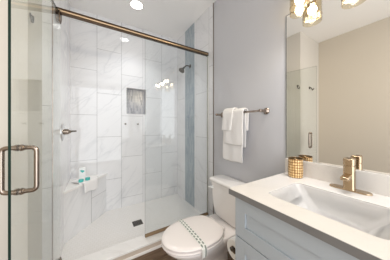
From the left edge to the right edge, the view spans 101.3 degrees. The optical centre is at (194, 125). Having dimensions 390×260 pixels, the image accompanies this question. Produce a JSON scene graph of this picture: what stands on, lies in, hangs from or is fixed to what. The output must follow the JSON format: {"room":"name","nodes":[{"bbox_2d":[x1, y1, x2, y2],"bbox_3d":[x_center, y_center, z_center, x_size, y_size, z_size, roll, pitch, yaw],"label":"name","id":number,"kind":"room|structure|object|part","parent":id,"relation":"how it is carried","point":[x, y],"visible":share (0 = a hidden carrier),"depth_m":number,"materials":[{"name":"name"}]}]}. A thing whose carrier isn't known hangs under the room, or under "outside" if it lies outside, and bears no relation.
{"room":"bathroom","nodes":[
{"label":"bathroom","id":0,"kind":"room"},
{"bbox_2d":[42,0,69,259],"bbox_3d":[-1.291,-0.098,1.528,0.060,2.716,0.950,0,0,-32],"label":"wall","id":1,"kind":"structure","parent":0,"point":[61,32],"depth_m":1.18,"materials":[{"name":"tile"}]},
{"bbox_2d":[52,2,52,259],"bbox_3d":[-1.013,-0.098,1.138,0.007,2.716,0.004,0,0,-32],"label":"trim","id":2,"kind":"structure","parent":1,"relation":"attached to","point":[52,2],"depth_m":1.14,"materials":[{"name":"silver metal"}]},
{"bbox_2d":[61,123,76,140],"bbox_3d":[-1.178,0.055,1.504,0.106,0.164,0.164,0,0,-32],"label":"shower valve","id":3,"kind":"object","parent":1,"relation":"attached to","point":[64,131],"visible":1,"depth_m":1.47,"materials":[{"name":"silver metal"}]},
{"bbox_2d":[55,7,208,56],"bbox_3d":[-0.452,-0.883,1.602,1.440,0.041,0.037,0,0,-32],"label":"shower rail","id":4,"kind":"object","parent":1,"relation":"attached to","point":[67,13],"visible":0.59,"depth_m":1.46,"materials":[{"name":"brown metal"}]},
{"bbox_2d":[70,6,176,210],"bbox_3d":[-0.982,-0.098,2.371,1.560,2.716,0.152,0,0,-32],"label":"wall","id":5,"kind":"structure","parent":0,"point":[117,78],"depth_m":2.25,"materials":[{"name":"tile"}]},
{"bbox_3d":[-0.883,-0.362,2.394,0.283,0.380,0.087,0,0,-32],"label":"frame","id":6,"kind":"part","parent":5,"relation":"part of","materials":[{"name":"tile"}]},
{"bbox_2d":[61,194,201,259],"bbox_3d":[-0.692,1.205,1.985,1.440,0.110,0.814,0,0,-32],"label":"floor","id":7,"kind":"structure","parent":0,"point":[113,227],"depth_m":1.89,"materials":[{"name":"tile"}]},
{"bbox_2d":[64,173,107,243],"bbox_3d":[-1.221,0.892,1.849,0.399,0.515,0.481,0,0,-32],"label":"bench","id":8,"kind":"object","parent":7,"relation":"on","point":[81,209],"visible":0.88,"depth_m":1.75,"materials":[{"name":"tile"}]},
{"bbox_2d":[71,176,97,192],"bbox_3d":[-1.276,0.686,1.858,0.182,0.148,0.229,0,0,7],"label":"washcloth","id":9,"kind":"object","parent":8,"relation":"on","point":[91,185],"visible":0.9,"depth_m":1.84,"materials":[{"name":"white fabric"}]},
{"bbox_2d":[79,167,85,178],"bbox_3d":[-1.326,0.562,1.882,0.064,0.145,0.038,0,0,-32],"label":"carton","id":10,"kind":"object","parent":9,"relation":"on","point":[82,170],"visible":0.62,"depth_m":1.87,"materials":[{"name":"white cardboard"}]},
{"bbox_2d":[132,219,142,226],"bbox_3d":[-0.681,1.149,1.895,0.108,0.004,0.108,0,0,-32],"label":"floor drain","id":11,"kind":"object","parent":7,"relation":"on","point":[137,222],"visible":1,"depth_m":1.90,"materials":[{"name":"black metal"}]},
{"bbox_2d":[69,0,215,39],"bbox_3d":[-0.218,-1.506,0.575,2.339,0.100,4.106,0,0,-32],"label":"ceiling","id":12,"kind":"structure","parent":0,"point":[168,18],"depth_m":2.05,"materials":[{"name":"white paint"}]},
{"bbox_2d":[129,0,143,9],"bbox_3d":[-0.700,-1.452,1.922,0.164,0.008,0.164,0,0,-32],"label":"recessed light","id":13,"kind":"object","parent":12,"relation":"in","point":[136,4],"visible":1,"depth_m":1.91,"materials":[{"name":"white paint"}]},
{"bbox_2d":[152,251,233,259],"bbox_3d":[0.076,1.300,0.106,2.339,0.080,3.000,0,0,-32],"label":"floor","id":14,"kind":"structure","parent":0,"point":[165,256],"depth_m":1.53,"materials":[{"name":"brown wood"}]},
{"bbox_2d":[74,215,208,259],"bbox_3d":[-0.435,1.179,1.576,1.440,0.163,0.156,0,0,-32],"label":"shower curb","id":15,"kind":"object","parent":14,"relation":"on","point":[138,248],"visible":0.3,"depth_m":1.46,"materials":[{"name":"beige marble"}]},
{"bbox_2d":[0,0,61,259],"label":"shower door","id":16,"kind":"structure","parent":15,"relation":"on","point":[58,14],"depth_m":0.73,"materials":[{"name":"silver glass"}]},
{"bbox_3d":[-0.868,0.208,0.744,0.068,0.240,0.032,0,0,-23],"label":"pull handle","id":17,"kind":"part","parent":16,"relation":"part of","materials":[{"name":"silver metal"}]},
{"bbox_3d":[-0.797,0.208,0.775,0.068,0.240,0.032,0,0,-23],"label":"pull handle","id":18,"kind":"part","parent":16,"relation":"part of","materials":[{"name":"silver metal"}]},
{"bbox_2d":[29,12,33,22],"bbox_3d":[-0.918,-0.608,0.898,0.017,0.064,0.056,0,0,-32],"label":"robe hook","id":19,"kind":"object","parent":16,"relation":"attached to","point":[30,15],"visible":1,"depth_m":0.89,"materials":[{"name":"silver metal"}]},
{"bbox_3d":[-0.397,1.165,1.515,1.440,0.026,0.012,0,0,-32],"label":"moulding","id":20,"kind":"part","parent":15,"relation":"part of","materials":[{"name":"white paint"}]},
{"bbox_2d":[145,38,207,237],"bbox_3d":[-0.167,0.117,1.781,0.768,1.960,0.022,0,0,-32],"label":"screen","id":21,"kind":"object","parent":15,"relation":"on","point":[206,213],"visible":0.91,"depth_m":1.99,"materials":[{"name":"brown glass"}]},
{"bbox_2d":[161,174,245,259],"bbox_3d":[0.086,0.891,1.371,0.765,0.738,0.422,0,0,-32],"label":"toilet","id":22,"kind":"object","parent":14,"relation":"on","point":[215,230],"visible":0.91,"depth_m":1.32,"materials":[{"name":"white ceramic"}]},
{"bbox_2d":[177,219,206,258],"bbox_3d":[-0.038,0.883,1.292,0.042,0.081,0.404,0,0,-32],"label":"band","id":23,"kind":"object","parent":22,"relation":"attached to","point":[189,229],"visible":0.97,"depth_m":1.21,"materials":[{"name":"white paper"}]},
{"bbox_3d":[-0.021,0.888,1.304,0.512,0.018,0.392,0,0,-32],"label":"seat","id":24,"kind":"part","parent":22,"relation":"part of","materials":[{"name":"white plastic"}]},
{"bbox_3d":[-0.022,0.859,1.303,0.507,0.028,0.392,0,0,-32],"label":"lid","id":25,"kind":"part","parent":22,"relation":"part of","materials":[{"name":"white plastic"}]},
{"bbox_3d":[0.026,1.079,1.333,0.598,0.362,0.374,0,0,-32],"label":"bowl","id":26,"kind":"part","parent":22,"relation":"part of","materials":[{"name":"white ceramic"}]},
{"bbox_3d":[0.332,0.726,1.526,0.178,0.336,0.394,0,0,-32],"label":"tank","id":27,"kind":"part","parent":22,"relation":"part of","materials":[{"name":"white ceramic"}]},
{"bbox_3d":[0.328,0.539,1.523,0.195,0.035,0.422,0,0,-32],"label":"tank lid","id":28,"kind":"part","parent":22,"relation":"part of","materials":[{"name":"white ceramic"}]},
{"bbox_2d":[235,197,358,259],"bbox_3d":[0.621,0.813,0.728,0.553,0.894,0.652,0,0,-32],"label":"vanity cabinet","id":29,"kind":"object","parent":14,"relation":"on","point":[260,235],"visible":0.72,"depth_m":0.68,"materials":[{"name":"grey paint"}]},
{"bbox_3d":[0.309,0.873,0.724,0.020,0.586,0.322,0,0,-32],"label":"door","id":30,"kind":"part","parent":29,"relation":"part of","materials":[{"name":"grey paint"}]},
{"bbox_2d":[229,172,389,259],"bbox_3d":[0.611,0.391,0.722,0.578,0.112,0.694,0,0,-32],"label":"countertop","id":31,"kind":"structure","parent":29,"relation":"on","point":[357,225],"depth_m":0.70,"materials":[{"name":"white stone"}]},
{"bbox_2d":[288,157,302,177],"bbox_3d":[0.662,0.273,1.055,0.087,0.124,0.087,0,0,-32],"label":"tumbler","id":32,"kind":"object","parent":31,"relation":"on","point":[295,164],"visible":1,"depth_m":1.02,"materials":[{"name":"gold metal"}]},
{"bbox_2d":[269,184,389,239],"bbox_3d":[0.586,0.394,0.706,0.299,0.108,0.399,0,0,-32],"label":"sink","id":33,"kind":"object","parent":31,"relation":"in","point":[372,219],"depth_m":0.76,"materials":[{"name":"white ceramic"}]},
{"bbox_2d":[329,157,372,195],"bbox_3d":[0.785,0.252,0.823,0.109,0.167,0.168,0,0,-32],"label":"faucet","id":34,"kind":"object","parent":31,"relation":"on","point":[348,177],"visible":1,"depth_m":0.82,"materials":[{"name":"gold metal"}]},
{"bbox_3d":[0.769,0.260,0.812,0.070,0.029,0.033,0,0,-32],"label":"spout","id":35,"kind":"part","parent":34,"relation":"part of","materials":[{"name":"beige metal"}]},
{"bbox_3d":[0.794,0.188,0.829,0.077,0.040,0.044,0,0,-32],"label":"handle","id":36,"kind":"part","parent":34,"relation":"part of","materials":[{"name":"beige metal"}]},
{"bbox_3d":[0.808,0.332,0.837,0.054,0.007,0.168,0,0,-32],"label":"plate","id":37,"kind":"part","parent":34,"relation":"part of","materials":[{"name":"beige metal"}]},
{"bbox_2d":[177,0,312,215],"bbox_3d":[0.703,-0.098,1.212,0.100,2.716,4.005,0,0,-32],"label":"wall","id":38,"kind":"structure","parent":0,"point":[250,35],"depth_m":1.57,"materials":[{"name":"grey paint"}]},
{"bbox_2d":[185,23,193,206],"bbox_3d":[-0.078,-0.098,2.366,0.007,2.716,0.274,0,0,-32],"label":"wall","id":39,"kind":"structure","parent":38,"relation":"attached to","point":[189,34],"depth_m":2.36,"materials":[{"name":"blue tile"}]},
{"bbox_2d":[179,64,190,72],"bbox_3d":[-0.145,-0.829,2.298,0.178,0.149,0.086,0,0,-32],"label":"showerhead","id":40,"kind":"object","parent":39,"relation":"attached to","point":[181,70],"visible":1,"depth_m":2.28,"materials":[{"name":"silver metal"}]},
{"bbox_2d":[213,3,213,213],"bbox_3d":[0.217,-0.098,1.894,0.009,2.716,0.004,0,0,-32],"label":"trim","id":41,"kind":"structure","parent":38,"relation":"attached to","point":[213,3],"depth_m":1.89,"materials":[{"name":"silver metal"}]},
{"bbox_2d":[215,108,269,116],"bbox_3d":[0.406,-0.121,1.516,0.092,0.054,0.589,0,0,-32],"label":"towel bar","id":42,"kind":"object","parent":38,"relation":"attached to","point":[265,110],"visible":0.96,"depth_m":1.31,"materials":[{"name":"silver metal"}]},
{"bbox_2d":[222,107,237,130],"bbox_3d":[0.344,-0.063,1.553,0.113,0.222,0.143,0,0,-32],"label":"towel","id":43,"kind":"object","parent":42,"relation":"hanging from","point":[227,113],"visible":0.69,"depth_m":1.51,"materials":[{"name":"white fabric"}]},
{"bbox_2d":[223,110,245,162],"bbox_3d":[0.367,0.095,1.517,0.057,0.483,0.257,0,0,-32],"label":"bath towel","id":44,"kind":"object","parent":42,"relation":"hanging from","point":[233,153],"visible":0.33,"depth_m":1.46,"materials":[{"name":"white fabric"}]},
{"bbox_2d":[224,108,248,144],"bbox_3d":[0.378,0.009,1.498,0.085,0.337,0.243,0,0,-32],"label":"hand towel","id":45,"kind":"object","parent":44,"relation":"on","point":[234,136],"visible":0.79,"depth_m":1.43,"materials":[{"name":"white fabric"}]},
{"bbox_3d":[0.381,-0.121,1.500,0.017,0.017,0.559,0,0,-32],"label":"rod","id":46,"kind":"part","parent":42,"relation":"part of","materials":[{"name":"silver metal"}]},
{"bbox_3d":[0.548,-0.121,1.289,0.092,0.054,0.054,0,0,-32],"label":"post","id":47,"kind":"part","parent":42,"relation":"part of","materials":[{"name":"silver metal"}]},
{"bbox_2d":[289,0,310,15],"bbox_3d":[0.793,-0.863,0.847,0.148,0.294,0.650,0,0,-32],"label":"vanity light","id":48,"kind":"object","parent":38,"relation":"attached to","point":[297,2],"visible":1,"depth_m":1.01,"materials":[{"name":"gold metal"}]},
{"bbox_2d":[285,158,389,196],"bbox_3d":[0.851,0.285,0.876,0.019,0.100,0.699,0,0,-32],"label":"backsplash","id":49,"kind":"structure","parent":38,"relation":"attached to","point":[377,183],"depth_m":0.90,"materials":[{"name":"white stone"}]},
{"bbox_2d":[286,0,389,174],"bbox_3d":[0.856,-0.286,0.880,0.007,1.042,0.700,0,0,-32],"label":"mirror","id":50,"kind":"object","parent":38,"relation":"attached to","point":[338,51],"visible":0.96,"depth_m":0.91,"materials":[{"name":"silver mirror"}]},
{"bbox_3d":[0.295,0.715,0.952,0.175,0.048,0.074,0,0,-32],"label":"toilet paper holder","id":51,"kind":"object","parent":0,"visible":0},
{"bbox_2d":[227,236,234,259],"bbox_3d":[0.268,0.727,0.964,0.100,0.112,0.112,0,0,-32],"label":"toilet paper roll","id":52,"kind":"object","parent":51,"relation":"on","point":[231,242],"visible":0.21,"depth_m":0.95,"materials":[{"name":"white paper"}]}
]}

